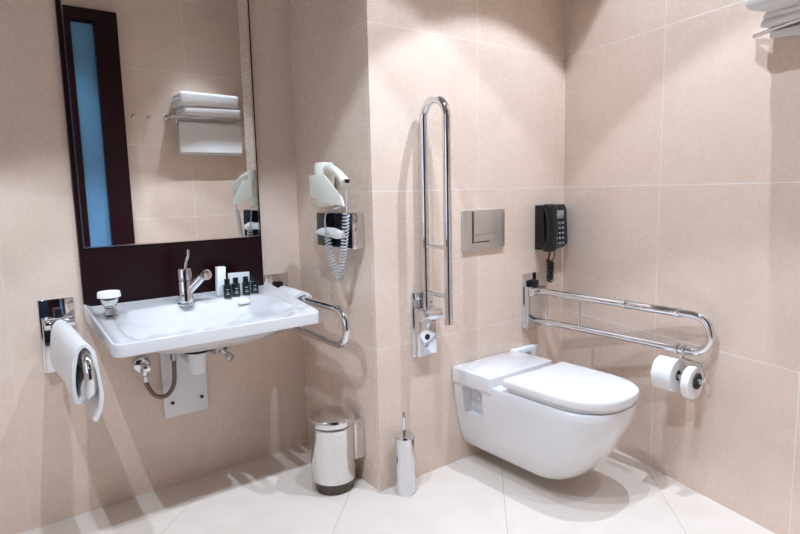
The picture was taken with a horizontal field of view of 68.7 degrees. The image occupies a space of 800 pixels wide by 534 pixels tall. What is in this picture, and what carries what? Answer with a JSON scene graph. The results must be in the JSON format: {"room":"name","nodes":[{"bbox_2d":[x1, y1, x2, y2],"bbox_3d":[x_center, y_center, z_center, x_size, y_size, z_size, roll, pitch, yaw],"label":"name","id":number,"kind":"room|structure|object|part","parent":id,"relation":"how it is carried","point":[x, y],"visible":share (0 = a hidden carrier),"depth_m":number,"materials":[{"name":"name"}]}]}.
{"room":"accessible hotel bathroom","nodes":[
{"label":"accessible hotel bathroom","id":0,"kind":"room"},
{"bbox_2d":[0,0,307,533],"bbox_3d":[-1.488,-0.464,1.871,2.500,2.850,0.100,-7,9,-37],"label":"wall","id":1,"kind":"structure","parent":0,"point":[58,463],"depth_m":2.16,"materials":[{"name":"beige tile"}]},
{"bbox_2d":[37,297,95,400],"bbox_3d":[-1.041,0.268,1.862,0.112,0.262,0.588,-7,9,-37],"label":"grab bar","id":2,"kind":"object","parent":1,"relation":"attached to","point":[50,311],"visible":0.64,"depth_m":2.05,"materials":[{"name":"silver metal"}]},
{"bbox_3d":[-1.218,0.242,2.091,0.112,0.262,0.007,-7,9,-37],"label":"wall plate","id":3,"kind":"part","parent":2,"relation":"part of","materials":[{"name":"silver metal"}]},
{"bbox_3d":[-1.207,0.270,2.081,0.100,0.196,0.026,-7,9,-37],"label":"plate","id":4,"kind":"part","parent":2,"relation":"part of","materials":[{"name":"silver metal"}]},
{"bbox_2d":[50,319,103,421],"bbox_3d":[-1.021,0.313,1.838,0.081,0.237,0.457,-7,9,-37],"label":"hand towel","id":5,"kind":"object","parent":2,"relation":"hanging from","point":[66,343],"visible":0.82,"depth_m":1.72,"materials":[{"name":"white fabric"}]},
{"bbox_3d":[-1.030,0.288,1.851,0.029,0.167,0.555,-7,9,-37],"label":"rail","id":6,"kind":"part","parent":2,"relation":"part of","materials":[{"name":"silver metal"}]},
{"bbox_2d":[133,356,150,375],"bbox_3d":[-0.979,0.383,2.243,0.064,0.067,0.084,-7,9,-37],"label":"angle valve","id":7,"kind":"object","parent":1,"relation":"attached to","point":[141,363],"visible":1,"depth_m":2.25,"materials":[{"name":"silver metal"}]},
{"bbox_3d":[-0.961,0.384,2.219,0.032,0.030,0.023,-7,9,-37],"label":"turn knob","id":8,"kind":"part","parent":7,"relation":"part of","materials":[{"name":"silver metal"}]},
{"bbox_2d":[55,0,263,305],"bbox_3d":[-0.886,-0.653,2.233,0.698,1.575,0.026,-7,9,-37],"label":"wall mirror","id":9,"kind":"object","parent":1,"relation":"attached to","point":[158,94],"visible":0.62,"depth_m":2.22,"materials":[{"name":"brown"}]},
{"bbox_2d":[159,353,208,418],"bbox_3d":[-0.873,0.395,2.363,0.176,0.408,0.026,-7,9,-37],"label":"plate","id":10,"kind":"object","parent":1,"relation":"attached to","point":[190,394],"visible":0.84,"depth_m":2.36,"materials":[{"name":"white plastic"}]},
{"bbox_2d":[83,282,318,374],"bbox_3d":[-0.722,0.263,2.179,0.720,0.290,0.473,-7,9,-37],"label":"washbasin","id":11,"kind":"object","parent":1,"relation":"attached to","point":[158,325],"visible":0.94,"depth_m":2.14,"materials":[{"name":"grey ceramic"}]},
{"bbox_2d":[97,290,120,317],"bbox_3d":[-0.999,0.127,2.015,0.075,0.088,0.074,-7,9,-37],"label":"drinking glass","id":12,"kind":"object","parent":11,"relation":"on","point":[108,298],"visible":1,"depth_m":2.00,"materials":[{"name":"white"}]},
{"bbox_3d":[-0.999,0.093,2.010,0.075,0.019,0.074,-7,9,-37],"label":"paper lid","id":13,"kind":"part","parent":12,"relation":"part of","materials":[{"name":"white paper"}]},
{"bbox_2d":[142,354,176,398],"bbox_3d":[-0.929,0.410,2.267,0.129,0.209,0.023,-5,8,-25],"label":"supply hose","id":14,"kind":"object","parent":11,"relation":"attached to","point":[173,357],"visible":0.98,"depth_m":2.28,"materials":[{"name":"silver metal"}]},
{"bbox_2d":[176,250,211,305],"bbox_3d":[-0.781,0.039,2.222,0.135,0.210,0.062,-1,7,2],"label":"faucet","id":15,"kind":"object","parent":11,"relation":"on","point":[186,286],"visible":1,"depth_m":2.21,"materials":[{"name":"silver metal"}]},
{"bbox_2d":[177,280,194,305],"bbox_3d":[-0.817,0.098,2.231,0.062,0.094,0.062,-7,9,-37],"label":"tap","id":16,"kind":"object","parent":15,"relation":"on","point":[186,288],"depth_m":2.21,"materials":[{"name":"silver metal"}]},
{"bbox_3d":[-0.810,-0.029,2.220,0.026,0.073,0.012,-5,8,-25],"label":"lever","id":17,"kind":"part","parent":15,"relation":"part of","materials":[{"name":"silver metal"}]},
{"bbox_3d":[-0.781,0.066,2.230,0.091,0.090,0.034,-3,8,-13],"label":"spout","id":18,"kind":"part","parent":15,"relation":"part of","materials":[{"name":"silver metal"}]},
{"bbox_2d":[215,266,225,295],"bbox_3d":[-0.721,0.057,2.354,0.040,0.117,0.026,-7,9,-37],"label":"box","id":19,"kind":"object","parent":11,"relation":"on","point":[220,271],"visible":0.86,"depth_m":2.34,"materials":[{"name":"white cardboard"}]},
{"bbox_2d":[223,279,231,297],"bbox_3d":[-0.688,0.085,2.332,0.031,0.075,0.027,-4,8,-20],"label":"shampoo bottle","id":20,"kind":"object","parent":11,"relation":"on","point":[227,289],"visible":1,"depth_m":2.32,"materials":[{"name":"black plastic"}]},
{"bbox_2d":[231,277,240,296],"bbox_3d":[-0.661,0.080,2.358,0.031,0.075,0.027,-5,8,-26],"label":"shampoo bottle","id":21,"kind":"object","parent":11,"relation":"on","point":[235,285],"visible":1,"depth_m":2.35,"materials":[{"name":"black plastic"}]},
{"bbox_2d":[228,272,249,290],"bbox_3d":[-0.667,0.062,2.422,0.094,0.083,0.004,-7,9,-37],"label":"paper card","id":22,"kind":"object","parent":11,"relation":"on","point":[239,275],"visible":0.51,"depth_m":2.42,"materials":[{"name":"white paper"}]},
{"bbox_2d":[237,299,249,304],"bbox_3d":[-0.628,0.139,2.351,0.048,0.016,0.030,-7,9,-37],"label":"soap","id":23,"kind":"object","parent":11,"relation":"in","point":[243,301],"visible":1,"depth_m":2.34,"materials":[{"name":"white paper"}]},
{"bbox_2d":[242,276,250,294],"bbox_3d":[-0.627,0.076,2.384,0.031,0.075,0.027,-4,8,-23],"label":"shampoo bottle","id":24,"kind":"object","parent":11,"relation":"on","point":[245,284],"visible":1,"depth_m":2.37,"materials":[{"name":"black plastic"}]},
{"bbox_2d":[250,275,258,293],"bbox_3d":[-0.600,0.070,2.415,0.031,0.075,0.027,-4,8,-20],"label":"shampoo bottle","id":25,"kind":"object","parent":11,"relation":"on","point":[254,286],"visible":0.99,"depth_m":2.40,"materials":[{"name":"black plastic"}]},
{"bbox_2d":[210,347,234,361],"bbox_3d":[-0.730,0.305,2.353,0.089,0.117,0.217,-5,8,-27],"label":"angle valve","id":26,"kind":"object","parent":1,"relation":"attached to","point":[229,356],"visible":0.48,"depth_m":2.28,"materials":[{"name":"silver metal"}]},
{"bbox_3d":[-0.678,0.343,2.295,0.062,0.055,0.032,2,8,25],"label":"turn knob","id":27,"kind":"part","parent":26,"relation":"part of","materials":[{"name":"silver metal"}]},
{"bbox_2d":[264,273,350,347],"bbox_3d":[-0.367,0.185,2.374,0.112,0.262,0.588,-7,9,-37],"label":"grab bar","id":28,"kind":"object","parent":1,"relation":"attached to","point":[278,280],"visible":0.6,"depth_m":2.30,"materials":[{"name":"silver metal"}]},
{"bbox_3d":[-0.544,0.160,2.603,0.112,0.262,0.007,-7,9,-37],"label":"wall plate","id":29,"kind":"part","parent":28,"relation":"part of","materials":[{"name":"silver metal"}]},
{"bbox_2d":[279,286,312,306],"bbox_3d":[-0.454,0.138,2.481,0.119,0.096,0.212,-7,9,-37],"label":"hand towel","id":30,"kind":"object","parent":28,"relation":"on","point":[293,292],"visible":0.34,"depth_m":2.42,"materials":[{"name":"white fabric"}]},
{"bbox_3d":[-0.356,0.206,2.363,0.029,0.167,0.555,-7,9,-37],"label":"rail","id":31,"kind":"part","parent":28,"relation":"part of","materials":[{"name":"silver metal"}]},
{"bbox_2d":[288,0,365,481],"bbox_3d":[-0.309,-0.568,2.461,0.100,2.850,0.588,-7,9,-37],"label":"wall","id":32,"kind":"structure","parent":0,"point":[321,50],"depth_m":2.42,"materials":[{"name":"beige tile"}]},
{"bbox_2d":[309,175,343,205],"bbox_3d":[-0.263,-0.306,2.275,0.101,0.133,0.312,-7,9,-37],"label":"holder","id":33,"kind":"object","parent":32,"relation":"attached to","point":[321,188],"visible":0.75,"depth_m":2.23,"materials":[{"name":"white plastic"}]},
{"bbox_2d":[314,162,349,280],"bbox_3d":[-0.236,-0.176,2.256,0.104,0.453,0.261,-7,9,-37],"label":"hair dryer","id":34,"kind":"object","parent":33,"relation":"in","point":[328,169],"visible":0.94,"depth_m":2.24,"materials":[{"name":"white plastic"}]},
{"bbox_3d":[-0.242,-0.345,2.201,0.043,0.093,0.199,-5,8,-27],"label":"handle","id":35,"kind":"part","parent":34,"relation":"part of","materials":[{"name":"white plastic"}]},
{"bbox_3d":[-0.240,-0.124,2.221,0.099,0.360,0.160,-2,8,-7],"label":"coiled cord","id":36,"kind":"part","parent":34,"relation":"part of","materials":[{"name":"grey plastic"}]},
{"bbox_2d":[317,211,363,249],"bbox_3d":[-0.235,-0.147,2.300,0.057,0.138,0.268,-7,9,-37],"label":"dispenser","id":37,"kind":"object","parent":32,"relation":"attached to","point":[334,219],"visible":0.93,"depth_m":2.22,"materials":[{"name":"silver metal"}]},
{"bbox_2d":[315,227,344,238],"bbox_3d":[-0.284,-0.135,2.300,0.021,0.043,0.225,-7,9,-37],"label":"tissue","id":38,"kind":"object","parent":37,"relation":"in","point":[335,233],"visible":0.89,"depth_m":2.26,"materials":[{"name":"white paper"}]},
{"bbox_3d":[-0.259,-0.145,2.288,0.004,0.130,0.254,-7,9,-37],"label":"panel","id":39,"kind":"part","parent":37,"relation":"part of","materials":[{"name":"black"}]},
{"bbox_2d":[19,443,774,533],"bbox_3d":[0.203,1.029,1.547,4.500,0.100,2.938,-7,9,-37],"label":"floor","id":40,"kind":"structure","parent":0,"point":[481,492],"depth_m":2.20,"materials":[{"name":"tile"}]},
{"bbox_2d":[308,406,364,495],"bbox_3d":[-0.256,0.729,2.342,0.209,0.308,0.182,-7,9,-37],"label":"waste bin","id":41,"kind":"object","parent":40,"relation":"on","point":[337,435],"visible":1,"depth_m":2.27,"materials":[{"name":"silver metal"}]},
{"bbox_3d":[-0.270,0.597,2.317,0.182,0.040,0.182,-7,9,-37],"label":"lid","id":42,"kind":"part","parent":41,"relation":"part of","materials":[{"name":"silver metal"}]},
{"bbox_2d":[394,412,414,495],"bbox_3d":[0.018,0.722,2.282,0.082,0.326,0.082,-7,9,-37],"label":"toilet brush","id":43,"kind":"object","parent":40,"relation":"on","point":[404,446],"visible":1,"depth_m":2.26,"materials":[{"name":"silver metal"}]},
{"bbox_3d":[0.015,0.605,2.267,0.014,0.090,0.014,-7,9,-37],"label":"brush handle","id":44,"kind":"part","parent":43,"relation":"part of","materials":[{"name":"silver metal"}]},
{"bbox_2d":[351,0,565,491],"bbox_3d":[0.364,-0.594,2.542,1.268,2.850,0.100,-7,9,-37],"label":"wall","id":45,"kind":"structure","parent":0,"point":[498,66],"depth_m":2.40,"materials":[{"name":"beige tile"}]},
{"bbox_2d":[411,95,452,357],"bbox_3d":[0.134,-0.136,2.239,0.108,1.012,0.176,-7,9,-37],"label":"grab bar","id":46,"kind":"object","parent":45,"relation":"attached to","point":[424,313],"visible":1,"depth_m":2.24,"materials":[{"name":"silver metal"}]},
{"bbox_3d":[0.090,0.228,2.355,0.108,0.262,0.007,-7,9,-37],"label":"wall plate","id":47,"kind":"part","parent":46,"relation":"part of","materials":[{"name":"silver metal"}]},
{"bbox_3d":[0.101,0.256,2.345,0.096,0.196,0.026,-7,9,-37],"label":"plate","id":48,"kind":"part","parent":46,"relation":"part of","materials":[{"name":"silver metal"}]},
{"bbox_2d":[462,209,504,250],"bbox_3d":[0.362,-0.161,2.513,0.250,0.168,0.019,-7,9,-37],"label":"flush plate","id":49,"kind":"object","parent":45,"relation":"attached to","point":[481,229],"visible":1,"depth_m":2.50,"materials":[{"name":"silver metal"}]},
{"bbox_2d":[510,344,537,355],"bbox_3d":[0.581,0.409,2.735,0.160,0.072,0.039,-7,9,-37],"label":"junction box","id":50,"kind":"object","parent":45,"relation":"attached to","point":[532,349],"visible":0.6,"depth_m":2.73,"materials":[{"name":"white plastic"}]},
{"bbox_2d":[453,351,638,479],"bbox_3d":[0.590,0.610,2.342,0.386,0.382,0.701,-7,9,-37],"label":"toilet","id":51,"kind":"object","parent":45,"relation":"attached to","point":[561,420],"visible":1,"depth_m":2.20,"materials":[{"name":"white ceramic"}]},
{"bbox_3d":[0.671,0.477,2.215,0.340,0.016,0.397,-7,9,-37],"label":"seat","id":52,"kind":"part","parent":51,"relation":"part of","materials":[{"name":"white plastic"}]},
{"bbox_3d":[0.671,0.450,2.210,0.368,0.036,0.423,-7,9,-37],"label":"lid","id":53,"kind":"part","parent":51,"relation":"part of","materials":[{"name":"white plastic"}]},
{"bbox_2d":[535,204,566,282],"bbox_3d":[0.722,-0.109,2.740,0.196,0.372,0.112,-7,9,-37],"label":"telephone","id":54,"kind":"object","parent":45,"relation":"attached to","point":[550,219],"visible":1,"depth_m":2.70,"materials":[{"name":"black plastic"}]},
{"bbox_3d":[0.699,-0.002,2.740,0.036,0.162,0.077,3,9,31],"label":"coiled cord","id":55,"kind":"part","parent":54,"relation":"part of","materials":[{"name":"black plastic"}]},
{"bbox_2d":[522,272,715,355],"bbox_3d":[0.868,0.194,2.420,0.112,0.262,0.845,-7,9,-37],"label":"grab bar","id":56,"kind":"object","parent":45,"relation":"attached to","point":[532,292],"visible":1,"depth_m":2.46,"materials":[{"name":"silver metal"}]},
{"bbox_3d":[0.612,0.156,2.751,0.112,0.262,0.007,-7,9,-37],"label":"wall plate","id":57,"kind":"part","parent":56,"relation":"part of","materials":[{"name":"silver metal"}]},
{"bbox_3d":[0.623,0.184,2.741,0.100,0.196,0.026,-7,9,-37],"label":"plate","id":58,"kind":"part","parent":56,"relation":"part of","materials":[{"name":"silver metal"}]},
{"bbox_2d":[674,343,705,388],"bbox_3d":[1.051,0.365,2.197,0.060,0.158,0.193,-7,9,-37],"label":"toilet roll holder","id":59,"kind":"object","parent":56,"relation":"attached to","point":[697,382],"visible":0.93,"depth_m":2.15,"materials":[{"name":"silver metal"}]},
{"bbox_2d":[651,355,685,391],"bbox_3d":[1.026,0.406,2.236,0.128,0.128,0.076,-7,9,-37],"label":"toilet roll","id":60,"kind":"object","parent":59,"relation":"on","point":[664,369],"visible":0.88,"depth_m":2.20,"materials":[{"name":"white paper"}]},
{"bbox_2d":[680,366,702,398],"bbox_3d":[1.081,0.427,2.168,0.120,0.120,0.030,-7,9,-37],"label":"toilet roll","id":61,"kind":"object","parent":59,"relation":"on","point":[687,389],"visible":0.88,"depth_m":2.14,"materials":[{"name":"white paper"}]},
{"bbox_3d":[1.081,0.377,2.164,0.013,0.087,0.102,-7,9,-37],"label":"wire arm","id":62,"kind":"part","parent":59,"relation":"part of","materials":[{"name":"silver metal"}]},
{"bbox_2d":[561,0,799,533],"bbox_3d":[1.104,-0.566,2.202,0.100,2.850,1.360,-5,8,-23],"label":"wall","id":63,"kind":"structure","parent":0,"point":[682,125],"depth_m":2.18,"materials":[{"name":"beige tile"}]},
{"bbox_2d":[753,18,799,37],"bbox_3d":[1.233,-0.727,1.715,0.096,0.040,0.404,-3,8,-12],"label":"towel rack","id":64,"kind":"object","parent":63,"relation":"attached to","point":[794,22],"visible":0.78,"depth_m":1.80,"materials":[{"name":"silver metal"}]},
{"bbox_2d":[760,4,799,27],"bbox_3d":[1.221,-0.754,1.690,0.056,0.043,0.345,-5,8,-23],"label":"folded towel","id":65,"kind":"object","parent":64,"relation":"on","point":[775,18],"visible":0.95,"depth_m":1.78,"materials":[{"name":"white fabric"}]},
{"bbox_2d":[745,0,799,11],"bbox_3d":[1.178,-0.826,1.662,0.146,0.117,0.337,-5,8,-23],"label":"folded towel","id":66,"kind":"object","parent":65,"relation":"on","point":[753,5],"visible":0.88,"depth_m":1.75,"materials":[{"name":"white fabric"}]},
{"bbox_2d":[770,25,799,37],"bbox_3d":[1.227,-0.688,1.691,0.025,0.056,0.320,-5,8,-23],"label":"hanging towel","id":67,"kind":"object","parent":64,"relation":"hanging from","point":[794,30],"visible":1,"depth_m":1.78,"materials":[{"name":"white fabric"}]},
{"bbox_3d":[1.231,-0.724,1.685,0.046,0.015,0.325,-5,8,-23],"label":"rail","id":68,"kind":"part","parent":64,"relation":"part of","materials":[{"name":"silver metal"}]}
]}

